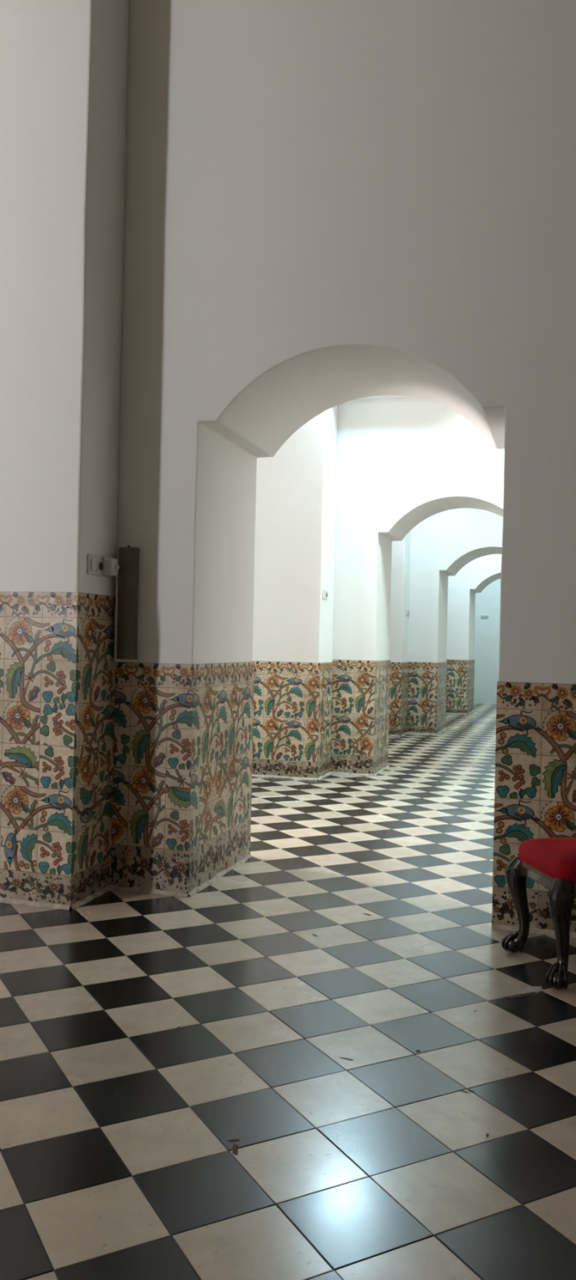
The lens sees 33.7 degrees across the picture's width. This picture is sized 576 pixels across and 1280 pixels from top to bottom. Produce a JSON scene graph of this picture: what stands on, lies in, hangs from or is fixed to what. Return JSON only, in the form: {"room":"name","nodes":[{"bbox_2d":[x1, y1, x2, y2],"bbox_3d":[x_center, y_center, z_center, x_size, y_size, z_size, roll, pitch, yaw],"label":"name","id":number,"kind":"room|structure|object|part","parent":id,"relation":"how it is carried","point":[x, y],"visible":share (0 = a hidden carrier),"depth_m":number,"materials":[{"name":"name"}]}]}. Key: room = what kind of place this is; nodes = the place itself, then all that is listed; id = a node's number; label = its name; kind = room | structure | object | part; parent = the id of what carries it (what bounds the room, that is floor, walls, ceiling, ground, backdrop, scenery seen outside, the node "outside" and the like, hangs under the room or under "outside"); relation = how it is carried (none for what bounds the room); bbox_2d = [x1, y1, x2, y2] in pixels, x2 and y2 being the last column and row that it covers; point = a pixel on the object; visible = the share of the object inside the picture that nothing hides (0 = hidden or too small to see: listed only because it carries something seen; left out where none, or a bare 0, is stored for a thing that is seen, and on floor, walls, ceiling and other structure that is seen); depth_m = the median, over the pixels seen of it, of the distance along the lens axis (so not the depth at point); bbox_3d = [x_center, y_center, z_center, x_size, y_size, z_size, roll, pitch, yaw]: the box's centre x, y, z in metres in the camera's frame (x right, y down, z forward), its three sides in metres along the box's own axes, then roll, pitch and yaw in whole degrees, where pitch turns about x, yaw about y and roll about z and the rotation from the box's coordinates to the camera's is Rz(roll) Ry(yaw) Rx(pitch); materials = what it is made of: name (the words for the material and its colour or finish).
{"room":"arched hallway","nodes":[
{"label":"arched hallway","id":0,"kind":"room"},
{"bbox_2d":[0,0,129,596],"bbox_3d":[-2.949,-1.990,5.232,4.307,6.400,0.405,1,0,16],"label":"wall","id":1,"kind":"structure","parent":0,"point":[64,64],"depth_m":4.51,"materials":[{"name":"white paint"}]},
{"bbox_2d":[0,591,77,910],"bbox_3d":[-3.063,0.470,5.018,4.311,1.475,0.027,1,0,16],"label":"dado","id":2,"kind":"object","parent":1,"relation":"attached to","point":[38,629],"visible":1,"depth_m":4.47,"materials":[{"name":"tile"}]},
{"bbox_2d":[69,591,115,909],"bbox_3d":[-0.930,0.516,4.609,0.029,1.475,0.411,1,0,16],"label":"dado","id":3,"kind":"object","parent":1,"relation":"attached to","point":[95,665],"visible":0.99,"depth_m":4.59,"materials":[{"name":"tile"}]},
{"bbox_2d":[86,554,111,577],"bbox_3d":[-0.915,-0.359,4.620,0.016,0.096,0.240,1,0,16],"label":"socket plate","id":4,"kind":"object","parent":1,"relation":"attached to","point":[94,563],"visible":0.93,"depth_m":4.56,"materials":[{"name":"beige plastic"}]},
{"bbox_2d":[97,559,103,573],"bbox_3d":[-0.912,-0.359,4.616,0.004,0.064,0.060,1,0,16],"label":"socket","id":5,"kind":"object","parent":4,"relation":"attached to","point":[100,562],"depth_m":4.61,"materials":[{"name":"white plastic"}]},
{"bbox_2d":[102,557,119,576],"bbox_3d":[-0.866,-0.359,4.663,0.064,0.087,0.072,1,0,16],"label":"plug adapter","id":6,"kind":"object","parent":4,"relation":"attached to","point":[110,566],"visible":1,"depth_m":4.63,"materials":[{"name":"beige plastic"}]},
{"bbox_2d":[0,703,575,1279],"bbox_3d":[1.811,1.334,9.878,11.550,0.004,23.800,1,0,16],"label":"floor","id":7,"kind":"structure","parent":0,"point":[326,1059],"depth_m":2.87,"materials":[{"name":"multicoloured tile"}]},
{"bbox_2d":[501,837,575,990],"bbox_3d":[1.241,1.053,3.776,0.636,0.494,0.507,1,0,-10],"label":"stool","id":8,"kind":"object","parent":7,"relation":"on","point":[550,862],"visible":1,"depth_m":3.66,"materials":[{"name":"red fabric"}]},
{"bbox_3d":[0.948,1.075,3.928,0.115,0.380,0.096,1,0,35],"label":"leg","id":9,"kind":"part","parent":8,"relation":"part of","materials":[{"name":"brown wood"}]},
{"bbox_3d":[1.245,0.859,3.777,0.555,0.106,0.416,1,0,-10],"label":"seat","id":10,"kind":"part","parent":8,"relation":"part of","materials":[{"name":"red fabric"}]},
{"bbox_3d":[1.243,0.945,3.777,0.544,0.074,0.407,1,0,-10],"label":"seat rail","id":11,"kind":"part","parent":8,"relation":"part of","materials":[{"name":"brown wood"}]},
{"bbox_3d":[1.014,1.075,3.537,0.096,0.380,0.115,1,0,35],"label":"leg","id":12,"kind":"part","parent":8,"relation":"part of","materials":[{"name":"brown wood"}]},
{"bbox_2d":[252,405,337,662],"bbox_3d":[-0.291,-0.617,9.228,1.405,3.800,0.507,1,0,16],"label":"wall","id":13,"kind":"structure","parent":0,"point":[295,536],"depth_m":8.89,"materials":[{"name":"white paint"}]},
{"bbox_2d":[252,661,319,780],"bbox_3d":[-0.394,0.738,8.967,1.411,1.085,0.029,1,0,16],"label":"dado","id":14,"kind":"object","parent":13,"relation":"attached to","point":[286,715],"visible":0.51,"depth_m":8.86,"materials":[{"name":"tile"}]},
{"bbox_2d":[317,662,333,780],"bbox_3d":[0.363,0.755,9.019,0.029,1.085,0.513,1,0,16],"label":"dado","id":15,"kind":"object","parent":13,"relation":"attached to","point":[324,740],"visible":1,"depth_m":9.01,"materials":[{"name":"tile"}]},
{"bbox_2d":[322,589,328,599],"bbox_3d":[0.349,-0.425,8.913,0.012,0.084,0.190,1,0,16],"label":"socket plate","id":16,"kind":"object","parent":13,"relation":"attached to","point":[325,593],"visible":1,"depth_m":8.89,"materials":[{"name":"beige plastic"}]},
{"bbox_2d":[116,0,575,684],"bbox_3d":[0.425,-1.915,4.937,10.950,6.400,0.935,1,0,16],"label":"wall","id":17,"kind":"structure","parent":0,"point":[329,204],"depth_m":4.54,"materials":[{"name":"white paint"}]},
{"bbox_2d":[114,545,140,663],"bbox_3d":[-0.806,-0.178,4.760,0.104,0.592,0.066,1,0,16],"label":"wall fixture","id":18,"kind":"object","parent":17,"relation":"attached to","point":[127,580],"visible":0.99,"depth_m":4.73,"materials":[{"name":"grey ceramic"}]},
{"bbox_2d":[110,662,193,897],"bbox_3d":[-0.687,0.687,4.735,0.430,1.145,0.030,1,0,16],"label":"dado","id":19,"kind":"object","parent":17,"relation":"attached to","point":[153,715],"visible":1,"depth_m":4.74,"materials":[{"name":"tile"}]},
{"bbox_2d":[188,662,254,896],"bbox_3d":[-0.338,0.697,5.135,0.030,1.145,0.951,1,0,16],"label":"dado","id":20,"kind":"object","parent":17,"relation":"attached to","point":[220,810],"visible":1,"depth_m":5.07,"materials":[{"name":"tile"}]},
{"bbox_2d":[491,681,575,937],"bbox_3d":[3.203,0.789,3.591,4.751,1.108,0.027,1,0,16],"label":"dado","id":21,"kind":"object","parent":17,"relation":"attached to","point":[535,776],"visible":0.76,"depth_m":4.22,"materials":[{"name":"tile"}]},
{"bbox_2d":[389,531,410,662],"bbox_3d":[0.995,-0.573,13.598,1.407,3.800,0.544,1,0,16],"label":"wall","id":22,"kind":"structure","parent":0,"point":[401,550],"depth_m":13.18,"materials":[{"name":"white paint"}]},
{"bbox_2d":[388,662,402,737],"bbox_3d":[0.886,0.809,13.319,1.411,1.030,0.030,1,0,16],"label":"dado","id":23,"kind":"object","parent":22,"relation":"attached to","point":[396,668],"visible":0.13,"depth_m":13.15,"materials":[{"name":"tile"}]},
{"bbox_2d":[400,662,408,736],"bbox_3d":[1.649,0.826,13.389,0.030,1.030,0.550,1,0,16],"label":"dado","id":24,"kind":"object","parent":22,"relation":"attached to","point":[405,664],"visible":1,"depth_m":13.38,"materials":[{"name":"tile"}]},
{"bbox_2d":[332,395,504,660],"bbox_3d":[1.900,-0.568,9.247,5.600,3.800,0.767,1,0,16],"label":"wall","id":25,"kind":"structure","parent":0,"point":[401,464],"depth_m":9.16,"materials":[{"name":"white paint"}]},
{"bbox_2d":[330,659,376,776],"bbox_3d":[0.624,0.749,9.194,0.430,1.110,0.030,1,0,16],"label":"dado","id":26,"kind":"object","parent":25,"relation":"attached to","point":[353,693],"visible":1,"depth_m":9.20,"materials":[{"name":"tile"}]},
{"bbox_2d":[373,659,390,776],"bbox_3d":[0.949,0.757,9.514,0.029,1.110,0.783,1,0,16],"label":"dado","id":27,"kind":"object","parent":25,"relation":"attached to","point":[381,704],"visible":1,"depth_m":9.49,"materials":[{"name":"tile"}]},
{"bbox_2d":[342,395,424,404],"bbox_3d":[1.758,-2.298,8.637,5.600,0.049,0.537,1,0,16],"label":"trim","id":28,"kind":"structure","parent":25,"relation":"attached to","point":[389,397],"depth_m":9.14,"materials":[{"name":"white paint"}]},
{"bbox_2d":[408,507,502,662],"bbox_3d":[3.232,-0.522,13.774,5.600,3.800,1.058,1,0,16],"label":"wall","id":29,"kind":"structure","parent":0,"point":[442,544],"depth_m":13.58,"materials":[{"name":"white paint"}]},
{"bbox_2d":[407,662,438,734],"bbox_3d":[1.914,0.833,13.582,0.430,1.030,0.029,1,0,16],"label":"dado","id":30,"kind":"object","parent":29,"relation":"attached to","point":[422,700],"visible":1,"depth_m":13.59,"materials":[{"name":"tile"}]},
{"bbox_2d":[436,662,447,734],"bbox_3d":[2.280,0.843,14.041,0.030,1.030,1.074,1,0,16],"label":"dado","id":31,"kind":"object","parent":29,"relation":"attached to","point":[442,666],"visible":1,"depth_m":14.01,"materials":[{"name":"tile"}]},
{"bbox_2d":[446,554,502,660],"bbox_3d":[4.487,-0.480,18.040,5.600,3.800,1.165,1,0,16],"label":"wall","id":32,"kind":"structure","parent":0,"point":[477,574],"depth_m":17.80,"materials":[{"name":"white paint"}]},
{"bbox_2d":[446,659,468,714],"bbox_3d":[3.154,0.880,17.797,0.430,1.020,0.028,1,0,16],"label":"dado","id":33,"kind":"object","parent":32,"relation":"attached to","point":[457,679],"visible":0.91,"depth_m":17.80,"materials":[{"name":"tile"}]},
{"bbox_2d":[467,659,475,714],"bbox_3d":[3.535,0.890,18.306,0.030,1.020,1.181,1,0,16],"label":"dado","id":34,"kind":"object","parent":32,"relation":"attached to","point":[471,662],"visible":1,"depth_m":18.27,"materials":[{"name":"tile"}]},
{"bbox_2d":[473,577,501,704],"bbox_3d":[5.371,-0.450,21.045,5.600,3.800,0.200,1,0,16],"label":"wall","id":35,"kind":"structure","parent":0,"point":[486,642],"depth_m":21.20,"materials":[{"name":"white paint"}]}
]}

